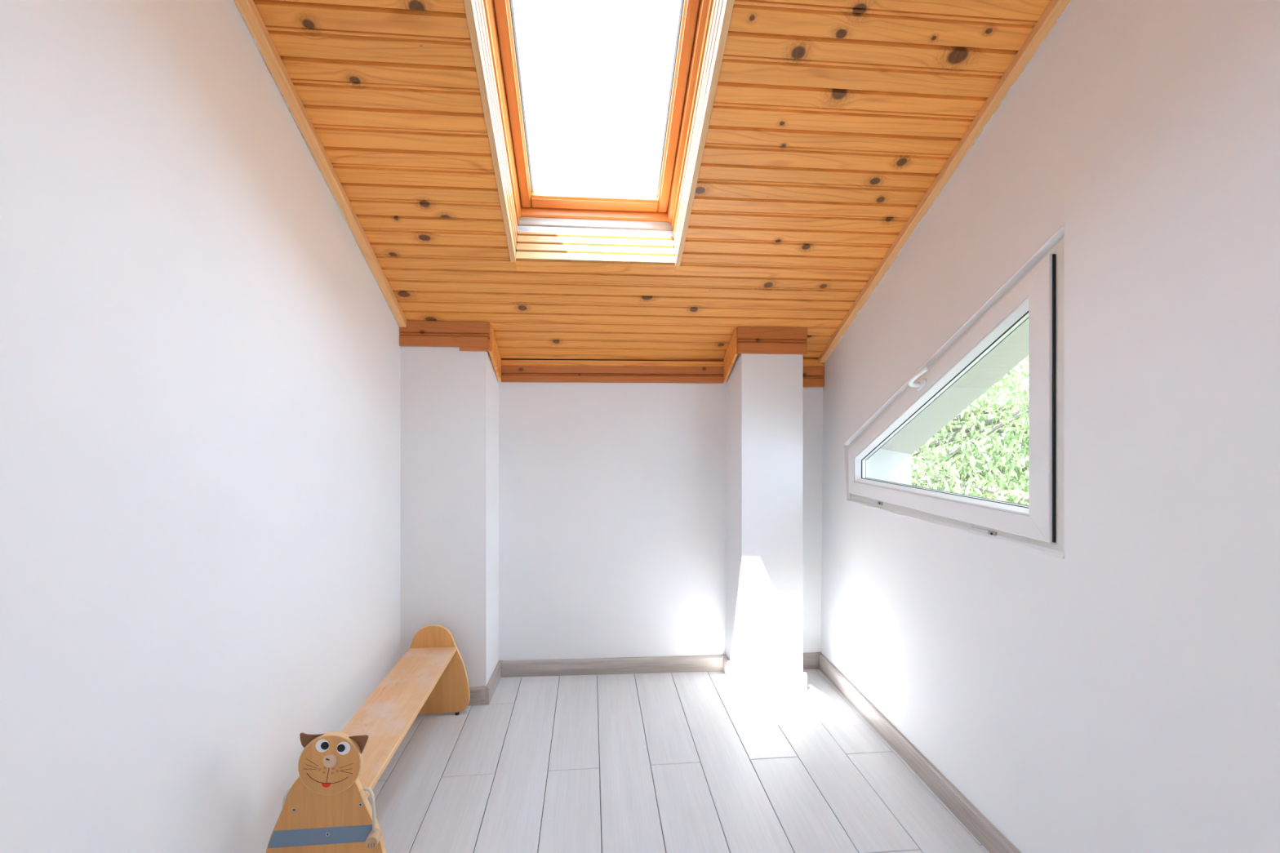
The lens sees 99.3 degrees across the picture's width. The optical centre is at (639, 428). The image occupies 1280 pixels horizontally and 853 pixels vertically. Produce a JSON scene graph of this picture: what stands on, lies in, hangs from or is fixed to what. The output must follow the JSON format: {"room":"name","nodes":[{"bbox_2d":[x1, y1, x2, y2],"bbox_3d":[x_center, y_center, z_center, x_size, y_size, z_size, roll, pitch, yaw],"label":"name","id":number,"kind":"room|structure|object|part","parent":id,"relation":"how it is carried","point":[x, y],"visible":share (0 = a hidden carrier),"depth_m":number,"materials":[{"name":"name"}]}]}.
{"room":"attic room","nodes":[
{"label":"attic room","id":0,"kind":"room"},
{"bbox_2d":[0,0,400,852],"bbox_3d":[-0.982,-0.279,0.388,0.150,3.319,4.950,0,0,-5],"label":"wall","id":1,"kind":"structure","parent":0,"point":[200,351],"depth_m":1.13,"materials":[{"name":"white paint"}]},
{"bbox_2d":[233,0,406,327],"bbox_3d":[-0.952,-1.184,1.077,0.034,1.449,2.843,0,0,-5],"label":"trim","id":2,"kind":"structure","parent":1,"relation":"attached to","point":[247,9],"depth_m":1.66,"materials":[{"name":"brown wood"}]},
{"bbox_2d":[467,685,486,706],"bbox_3d":[-0.906,1.239,2.505,0.385,0.082,0.017,0,0,-5],"label":"baseboard","id":3,"kind":"structure","parent":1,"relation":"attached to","point":[477,694],"depth_m":2.51,"materials":[{"name":"grey wood"}]},
{"bbox_2d":[400,346,498,686],"bbox_3d":[-0.925,0.401,2.667,0.417,1.759,0.310,0,0,-5],"label":"pillar","id":4,"kind":"structure","parent":0,"point":[450,395],"depth_m":2.52,"materials":[{"name":"white paint"}]},
{"bbox_2d":[253,0,1051,361],"bbox_3d":[0.273,-1.113,0.584,2.850,1.842,5.413,0,0,-5],"label":"ceiling","id":5,"kind":"structure","parent":0,"point":[831,122],"depth_m":1.80,"materials":[{"name":"brown wood"}]},
{"bbox_2d":[463,0,734,266],"bbox_3d":[-0.142,-1.042,1.832,0.813,0.758,1.100,0,0,-5],"label":"window","id":6,"kind":"structure","parent":5,"relation":"attached to","point":[548,221],"depth_m":2.00,"materials":[{"name":"brown wood"}]},
{"bbox_3d":[-0.185,-0.910,2.307,0.643,0.090,0.066,0,-27,-5],"label":"frame rail","id":7,"kind":"part","parent":6,"relation":"part of","materials":[{"name":"orange wood"}]},
{"bbox_3d":[-0.185,-0.945,2.258,0.515,0.048,0.052,0,-27,-5],"label":"sash rail","id":8,"kind":"part","parent":6,"relation":"part of","materials":[{"name":"orange wood"}]},
{"bbox_2d":[498,381,822,676],"bbox_3d":[-0.049,0.520,2.924,2.374,1.720,0.150,0,0,-3],"label":"wall","id":9,"kind":"structure","parent":0,"point":[612,495],"depth_m":2.85,"materials":[{"name":"white paint"}]},
{"bbox_2d":[399,320,501,381],"bbox_3d":[-0.904,-0.366,2.635,0.411,0.250,0.277,0,0,-5],"label":"trim","id":10,"kind":"structure","parent":9,"relation":"attached to","point":[467,335],"depth_m":2.50,"materials":[{"name":"brown wood"}]},
{"bbox_2d":[485,662,501,705],"bbox_3d":[-0.714,1.240,2.655,0.015,0.080,0.278,0,0,-3],"label":"baseboard","id":11,"kind":"structure","parent":9,"relation":"attached to","point":[492,684],"depth_m":2.62,"materials":[{"name":"grey wood"}]},
{"bbox_2d":[497,654,725,677],"bbox_3d":[-0.138,1.239,2.835,1.182,0.082,0.017,0,0,-3],"label":"baseboard","id":12,"kind":"structure","parent":9,"relation":"attached to","point":[689,664],"depth_m":2.83,"materials":[{"name":"grey wood"}]},
{"bbox_2d":[501,360,723,383],"bbox_3d":[-0.137,-0.294,2.833,1.152,0.114,0.020,0,0,-3],"label":"trim","id":13,"kind":"structure","parent":9,"relation":"attached to","point":[512,371],"depth_m":2.83,"materials":[{"name":"brown wood"}]},
{"bbox_2d":[723,655,742,693],"bbox_3d":[0.466,1.239,2.744,0.017,0.082,0.243,0,0,-10],"label":"baseboard","id":14,"kind":"structure","parent":9,"relation":"attached to","point":[731,673],"depth_m":2.74,"materials":[{"name":"grey wood"}]},
{"bbox_2d":[723,326,807,382],"bbox_3d":[0.627,-0.366,2.756,0.355,0.250,0.242,0,0,-5],"label":"trim","id":15,"kind":"structure","parent":9,"relation":"attached to","point":[744,340],"depth_m":2.64,"materials":[{"name":"brown wood"}]},
{"bbox_2d":[802,652,818,669],"bbox_3d":[0.863,1.239,2.896,0.204,0.082,0.017,0,0,-4],"label":"baseboard","id":16,"kind":"structure","parent":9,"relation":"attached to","point":[810,660],"depth_m":2.89,"materials":[{"name":"grey wood"}]},
{"bbox_2d":[802,359,824,386],"bbox_3d":[0.875,-0.292,2.895,0.208,0.146,0.020,0,0,-3],"label":"trim","id":17,"kind":"structure","parent":9,"relation":"attached to","point":[812,370],"depth_m":2.89,"materials":[{"name":"brown wood"}]},
{"bbox_2d":[367,668,989,852],"bbox_3d":[0.258,1.340,0.475,2.600,0.120,5.300,0,0,-5],"label":"floor","id":18,"kind":"structure","parent":0,"point":[664,762],"depth_m":2.00,"materials":[{"name":"grey wood"}]},
{"bbox_2d":[266,624,470,852],"bbox_3d":[-0.868,1.025,1.900,0.330,0.509,1.072,0,0,-5],"label":"bench","id":19,"kind":"object","parent":18,"relation":"on","point":[327,809],"visible":1,"depth_m":1.42,"materials":[{"name":"brown wood"}]},
{"bbox_3d":[-0.917,0.990,1.419,0.047,0.117,0.026,0,0,43],"label":"rope arm","id":20,"kind":"part","parent":19,"relation":"part of","materials":[{"name":"fabric"}]},
{"bbox_3d":[-0.819,1.073,1.418,0.318,0.391,0.022,0,0,-5],"label":"panel","id":21,"kind":"part","parent":19,"relation":"part of","materials":[{"name":"brown wood"}]},
{"bbox_3d":[-0.700,0.989,1.414,0.055,0.097,0.014,0,0,37],"label":"rope arm","id":22,"kind":"part","parent":19,"relation":"part of","materials":[{"name":"fabric"}]},
{"bbox_3d":[-0.875,0.983,1.921,0.206,0.020,0.989,0,0,-5],"label":"seat","id":23,"kind":"part","parent":19,"relation":"part of","materials":[{"name":"wood"}]},
{"bbox_3d":[-0.921,1.073,2.424,0.318,0.391,0.020,0,0,-5],"label":"panel","id":24,"kind":"part","parent":19,"relation":"part of","materials":[{"name":"brown wood"}]},
{"bbox_2d":[725,353,802,675],"bbox_3d":[0.624,0.401,2.784,0.326,1.759,0.262,0,0,-5],"label":"pillar","id":25,"kind":"structure","parent":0,"point":[764,392],"depth_m":2.66,"materials":[{"name":"white paint"}]},
{"bbox_2d":[738,672,807,693],"bbox_3d":[0.647,1.239,2.646,0.336,0.082,0.017,0,0,-5],"label":"baseboard","id":26,"kind":"structure","parent":25,"relation":"attached to","point":[760,683],"depth_m":2.64,"materials":[{"name":"grey wood"}]},
{"bbox_2d":[820,0,1279,852],"bbox_3d":[1.327,-0.279,0.598,0.400,3.319,4.950,0,0,-5],"label":"wall","id":27,"kind":"structure","parent":0,"point":[1117,691],"depth_m":1.28,"materials":[{"name":"white paint"}]},
{"bbox_2d":[818,652,1020,852],"bbox_3d":[1.150,1.239,0.520,0.021,0.082,4.788,0,0,-5],"label":"baseboard","id":28,"kind":"structure","parent":27,"relation":"attached to","point":[980,827],"depth_m":1.96,"materials":[{"name":"grey wood"}]},
{"bbox_2d":[817,0,1071,362],"bbox_3d":[1.097,-1.128,1.375,0.034,1.561,3.066,0,0,-5],"label":"trim","id":29,"kind":"structure","parent":27,"relation":"attached to","point":[1054,11],"depth_m":1.78,"materials":[{"name":"brown wood"}]},
{"bbox_2d":[848,235,1064,551],"bbox_3d":[1.065,-0.092,2.035,0.160,0.902,1.282,0,0,-5],"label":"window","id":30,"kind":"structure","parent":27,"relation":"in","point":[1037,296],"depth_m":1.59,"materials":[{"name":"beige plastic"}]},
{"bbox_3d":[1.018,-0.185,1.979,0.058,0.064,0.110,0,0,-5],"label":"lever","id":31,"kind":"part","parent":30,"relation":"part of","materials":[{"name":"white plastic"}]},
{"bbox_3d":[1.045,-0.162,2.027,0.012,0.043,0.063,0,0,-5],"label":"handle","id":32,"kind":"part","parent":30,"relation":"part of","materials":[{"name":"white plastic"}]},
{"label":"outside","id":33,"kind":"structure","parent":0,"visible":0},
{"bbox_3d":[4.254,6.480,8.420,38.000,0.400,44.000,0,0,-5],"label":"ground","id":34,"kind":"structure","parent":33,"visible":0},
{"bbox_2d":[911,355,1028,505],"bbox_3d":[4.046,1.428,6.380,5.182,9.731,7.076,0,0,0],"label":"leafy tree","id":35,"kind":"object","parent":34,"relation":"on","point":[976,426],"visible":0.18,"depth_m":5.29,"materials":[{"name":"green plant"}]}
]}

